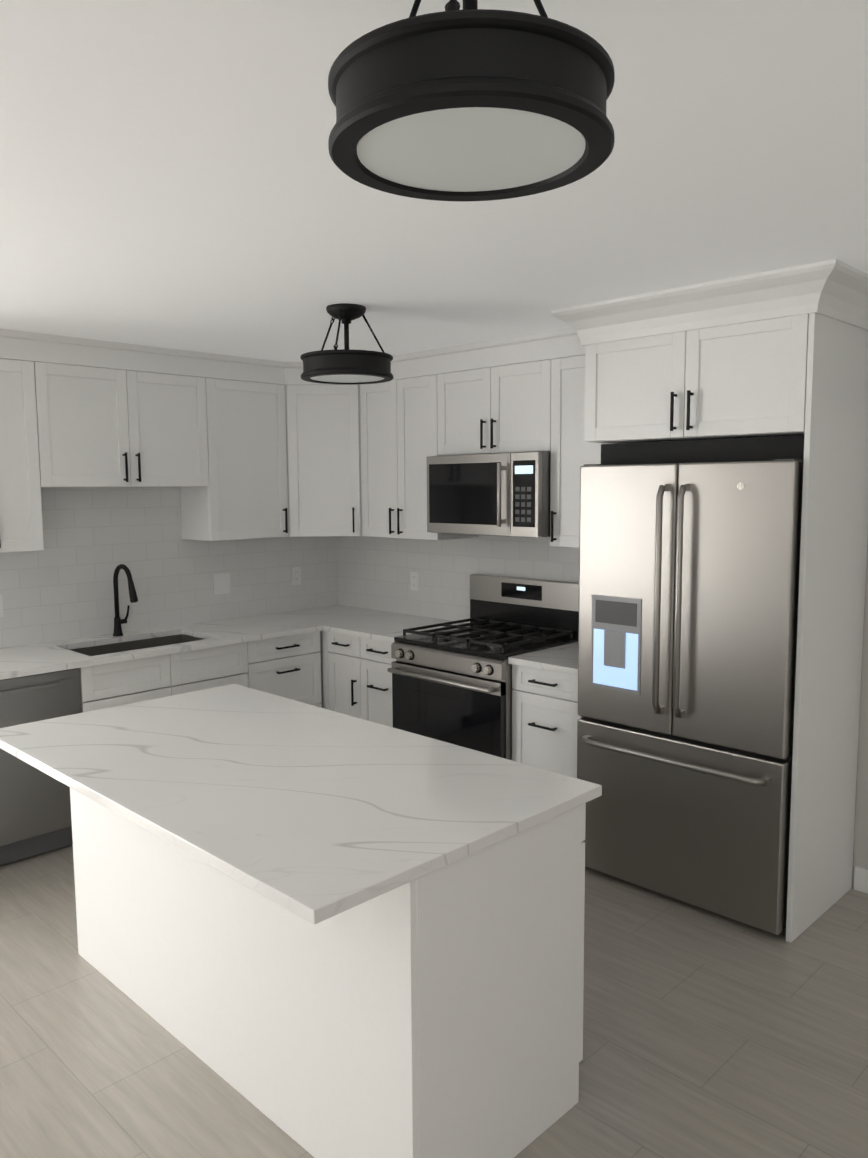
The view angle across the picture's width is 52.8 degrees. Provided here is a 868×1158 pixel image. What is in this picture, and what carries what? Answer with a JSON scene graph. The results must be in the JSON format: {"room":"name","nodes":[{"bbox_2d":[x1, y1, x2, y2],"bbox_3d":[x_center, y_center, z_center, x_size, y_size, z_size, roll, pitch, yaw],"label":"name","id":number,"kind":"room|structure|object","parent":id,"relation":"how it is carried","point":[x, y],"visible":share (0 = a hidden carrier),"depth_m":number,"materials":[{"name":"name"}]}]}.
{"room":"kitchen","nodes":[
{"label":"kitchen","id":0,"kind":"room"},
{"bbox_2d":[0,844,867,1157],"bbox_3d":[-0.331,1.688,0.756,8.200,0.100,7.400,6,8,44],"label":"floor","id":1,"kind":"structure","parent":0,"point":[708,1034],"depth_m":2.67,"materials":[{"name":"wood"}]},
{"bbox_2d":[0,668,80,865],"bbox_3d":[-2.077,0.853,4.143,0.604,0.871,0.592,6,8,44],"label":"dishwasher","id":2,"kind":"object","parent":1,"relation":"on","point":[35,811],"visible":0.58,"depth_m":3.99,"materials":[{"name":"grey"}]},
{"bbox_2d":[79,642,247,712],"bbox_3d":[-1.542,0.790,4.682,0.647,0.875,0.919,6,8,44],"label":"base cabinet","id":3,"kind":"object","parent":1,"relation":"on","point":[228,664],"visible":0.27,"depth_m":4.41,"materials":[{"name":"white wood"}]},
{"bbox_2d":[0,564,400,701],"bbox_3d":[-1.550,0.251,4.628,0.638,0.646,3.192,6,8,44],"label":"countertop","id":4,"kind":"structure","parent":3,"relation":"on","point":[118,645],"depth_m":4.76,"materials":[{"name":"stone"}]},
{"bbox_2d":[113,564,137,635],"bbox_3d":[-1.648,0.117,4.719,0.253,0.398,0.101,6,8,44],"label":"faucet","id":5,"kind":"object","parent":4,"relation":"on","point":[118,621],"depth_m":4.76,"materials":[{"name":"black metal"}]},
{"bbox_2d":[246,631,321,707],"bbox_3d":[-1.042,0.734,5.184,0.647,0.875,0.500,6,8,44],"label":"base cabinet","id":6,"kind":"object","parent":1,"relation":"on","point":[288,667],"visible":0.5,"depth_m":4.97,"materials":[{"name":"white wood"}]},
{"bbox_2d":[70,788,585,1157],"bbox_3d":[-0.439,0.987,2.801,1.780,0.865,0.693,6,8,44],"label":"kitchen island","id":7,"kind":"object","parent":1,"relation":"on","point":[437,1013],"visible":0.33,"depth_m":2.22,"materials":[{"name":"white wood"}]},
{"bbox_2d":[0,684,601,923],"bbox_3d":[-0.530,0.552,2.664,1.810,0.030,0.980,6,8,44],"label":"island countertop","id":8,"kind":"structure","parent":7,"relation":"on","point":[312,813],"depth_m":2.37,"materials":[{"name":"stone"}]},
{"bbox_2d":[319,631,362,718],"bbox_3d":[-0.545,0.699,5.479,0.938,0.875,0.647,6,8,44],"label":"base cabinet","id":9,"kind":"object","parent":1,"relation":"on","point":[340,675],"visible":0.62,"depth_m":5.05,"materials":[{"name":"white wood"}]},
{"bbox_2d":[323,614,464,642],"bbox_3d":[-0.199,0.282,5.096,0.635,0.030,0.638,6,8,44],"label":"countertop","id":10,"kind":"structure","parent":9,"relation":"on","point":[387,628],"depth_m":5.06,"materials":[{"name":"stone"}]},
{"bbox_2d":[360,637,395,726],"bbox_3d":[-0.092,0.743,5.034,0.333,0.875,0.647,6,8,44],"label":"base cabinet","id":11,"kind":"object","parent":1,"relation":"on","point":[377,660],"visible":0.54,"depth_m":4.84,"materials":[{"name":"white wood"}]},
{"bbox_2d":[387,574,578,759],"bbox_3d":[0.265,0.624,4.598,0.761,1.200,0.735,6,8,44],"label":"range","id":12,"kind":"object","parent":1,"relation":"on","point":[451,684],"visible":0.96,"depth_m":4.46,"materials":[{"name":"silver metal"}]},
{"bbox_2d":[512,664,583,777],"bbox_3d":[0.716,0.822,4.240,0.402,0.875,0.647,6,8,44],"label":"base cabinet","id":13,"kind":"object","parent":1,"relation":"on","point":[545,716],"visible":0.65,"depth_m":4.02,"materials":[{"name":"white wood"}]},
{"bbox_2d":[508,642,577,675],"bbox_3d":[0.716,0.371,4.197,0.402,0.030,0.638,6,8,44],"label":"countertop","id":14,"kind":"structure","parent":13,"relation":"on","point":[562,659],"depth_m":4.07,"materials":[{"name":"stone"}]},
{"bbox_2d":[577,435,803,934],"bbox_3d":[1.153,0.370,3.684,0.916,1.884,0.704,6,8,44],"label":"refrigerator","id":15,"kind":"object","parent":1,"relation":"on","point":[689,559],"visible":0.92,"depth_m":3.41,"materials":[{"name":"grey metal"}]},
{"bbox_2d":[786,313,867,942],"bbox_3d":[1.537,0.187,3.371,0.021,2.310,0.622,6,8,44],"label":"panel","id":16,"kind":"object","parent":1,"relation":"on","point":[833,555],"visible":0.94,"depth_m":3.31,"materials":[{"name":"white wood"}]},
{"bbox_2d":[0,0,867,361],"bbox_3d":[-0.348,-0.838,0.488,8.200,0.100,7.400,6,8,44],"label":"ceiling","id":17,"kind":"structure","parent":0,"point":[172,176],"depth_m":2.15,"materials":[{"name":"paint"}]},
{"bbox_2d":[300,303,392,383],"bbox_3d":[-0.360,-0.971,3.603,0.382,0.290,0.382,6,8,44],"label":"ceiling light","id":18,"kind":"object","parent":17,"relation":"hanging from","point":[345,365],"visible":1,"depth_m":3.50,"materials":[{"name":"black metal"}]},
{"bbox_2d":[328,0,614,201],"bbox_3d":[0.049,-0.716,1.169,0.382,0.290,0.382,6,8,44],"label":"ceiling light","id":19,"kind":"object","parent":17,"relation":"hanging from","point":[470,101],"visible":1,"depth_m":1.06,"materials":[{"name":"black metal"}]},
{"bbox_2d":[852,537,867,887],"bbox_3d":[2.260,0.138,3.169,8.100,2.440,0.100,6,8,44],"label":"wall","id":20,"kind":"structure","parent":0,"point":[860,852],"depth_m":3.64,"materials":[{"name":"grey paint"}]},
{"bbox_2d":[360,375,476,539],"bbox_3d":[-0.109,-0.694,5.094,0.639,0.900,0.357,6,8,44],"label":"upper cabinet","id":21,"kind":"object","parent":20,"relation":"attached to","point":[399,433],"visible":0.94,"depth_m":4.99,"materials":[{"name":"white wood"}]},
{"bbox_2d":[437,359,550,455],"bbox_3d":[0.390,-0.875,4.578,0.765,0.438,0.357,6,8,44],"label":"upper cabinet","id":22,"kind":"object","parent":20,"relation":"attached to","point":[499,409],"visible":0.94,"depth_m":4.45,"materials":[{"name":"white wood"}]},
{"bbox_2d":[427,452,550,537],"bbox_3d":[0.354,-0.442,4.583,0.759,0.417,0.461,6,8,44],"label":"over-the-range microwave","id":23,"kind":"object","parent":22,"relation":"attached to","point":[502,494],"visible":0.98,"depth_m":4.40,"materials":[{"name":"silver metal"}]},
{"bbox_2d":[550,355,609,547],"bbox_3d":[0.808,-0.604,4.193,0.404,0.900,0.357,6,8,44],"label":"upper cabinet","id":24,"kind":"object","parent":20,"relation":"attached to","point":[572,452],"visible":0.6,"depth_m":4.17,"materials":[{"name":"white wood"}]},
{"bbox_2d":[584,314,808,443],"bbox_3d":[1.177,-0.785,3.594,0.933,0.420,0.657,6,8,44],"label":"upper cabinet","id":25,"kind":"object","parent":20,"relation":"attached to","point":[744,380],"visible":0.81,"depth_m":3.35,"materials":[{"name":"white wood"}]},
{"bbox_2d":[551,259,867,345],"bbox_3d":[1.160,-1.047,3.534,1.160,0.144,0.724,6,8,44],"label":"crown molding","id":26,"kind":"structure","parent":25,"relation":"on","point":[835,289],"depth_m":3.21,"materials":[{"name":"white wood"}]},
{"bbox_2d":[854,866,867,893],"bbox_3d":[0.954,1.443,2.039,8.000,0.100,3.540,6,8,44],"label":"baseboard","id":27,"kind":"structure","parent":20,"relation":"attached to","point":[861,879],"depth_m":3.67,"materials":[{"name":"white wood"}]},
{"bbox_3d":[-3.222,0.145,3.454,0.100,2.440,7.400,6,8,44],"label":"wall","id":28,"kind":"structure","parent":0,"visible":0},
{"bbox_2d":[0,595,2,616],"bbox_3d":[-2.209,0.139,4.398,0.006,0.115,0.072,6,8,44],"label":"electrical outlet","id":29,"kind":"object","parent":28,"relation":"attached to","point":[1,608],"visible":1,"depth_m":4.42,"materials":[{"name":"white plastic"}]},
{"bbox_2d":[0,358,43,552],"bbox_3d":[-2.171,-0.576,4.113,0.357,0.900,0.502,6,8,44],"label":"upper cabinet","id":30,"kind":"object","parent":28,"relation":"attached to","point":[21,526],"visible":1,"depth_m":4.13,"materials":[{"name":"white wood"}]},
{"bbox_2d":[34,362,208,486],"bbox_3d":[-1.674,-0.784,4.599,0.357,0.595,0.915,6,8,44],"label":"upper cabinet","id":31,"kind":"object","parent":28,"relation":"attached to","point":[101,427],"visible":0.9,"depth_m":4.46,"materials":[{"name":"white wood"}]},
{"bbox_2d":[0,487,335,647],"bbox_3d":[-1.797,-0.109,4.802,0.005,0.837,3.250,6,8,44],"label":"backsplash","id":32,"kind":"structure","parent":28,"relation":"attached to","point":[60,586],"depth_m":4.92,"materials":[{"name":"tile"}]},
{"bbox_2d":[213,573,229,594],"bbox_3d":[-1.293,0.030,5.321,0.004,0.125,0.115,6,8,44],"label":"switch plate","id":33,"kind":"object","parent":28,"relation":"attached to","point":[221,583],"visible":1,"depth_m":5.32,"materials":[{"name":"white plastic"}]},
{"bbox_2d":[180,378,287,540],"bbox_3d":[-1.165,-0.690,5.127,0.357,0.900,0.529,6,8,44],"label":"upper cabinet","id":34,"kind":"object","parent":28,"relation":"attached to","point":[243,495],"visible":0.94,"depth_m":5.01,"materials":[{"name":"white wood"}]},
{"bbox_2d":[0,327,584,384],"bbox_3d":[-0.880,-1.055,3.672,2.141,0.129,2.790,6,8,44],"label":"crown molding","id":35,"kind":"structure","parent":28,"relation":"attached to","point":[66,350],"depth_m":4.49,"materials":[{"name":"white wood"}]},
{"bbox_2d":[291,567,300,584],"bbox_3d":[-0.900,-0.020,5.716,0.006,0.115,0.072,6,8,44],"label":"electrical outlet","id":36,"kind":"object","parent":28,"relation":"attached to","point":[296,575],"visible":1,"depth_m":5.71,"materials":[{"name":"white plastic"}]},
{"bbox_2d":[285,385,361,536],"bbox_3d":[-0.659,-0.727,5.442,0.632,0.900,0.632,6,8,44],"label":"upper cabinet","id":37,"kind":"object","parent":28,"relation":"attached to","point":[323,445],"visible":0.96,"depth_m":5.21,"materials":[{"name":"white wood"}]},
{"bbox_2d":[410,572,418,590],"bbox_3d":[-0.120,0.015,5.435,0.072,0.115,0.006,6,8,44],"label":"electrical outlet","id":38,"kind":"object","parent":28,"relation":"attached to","point":[414,577],"visible":1,"depth_m":5.43,"materials":[{"name":"white plastic"}]},
{"bbox_2d":[336,535,578,622],"bbox_3d":[0.220,-0.153,5.087,2.430,0.837,0.006,6,8,44],"label":"backsplash","id":39,"kind":"structure","parent":28,"relation":"attached to","point":[373,573],"depth_m":5.32,"materials":[{"name":"tile"}]}
]}

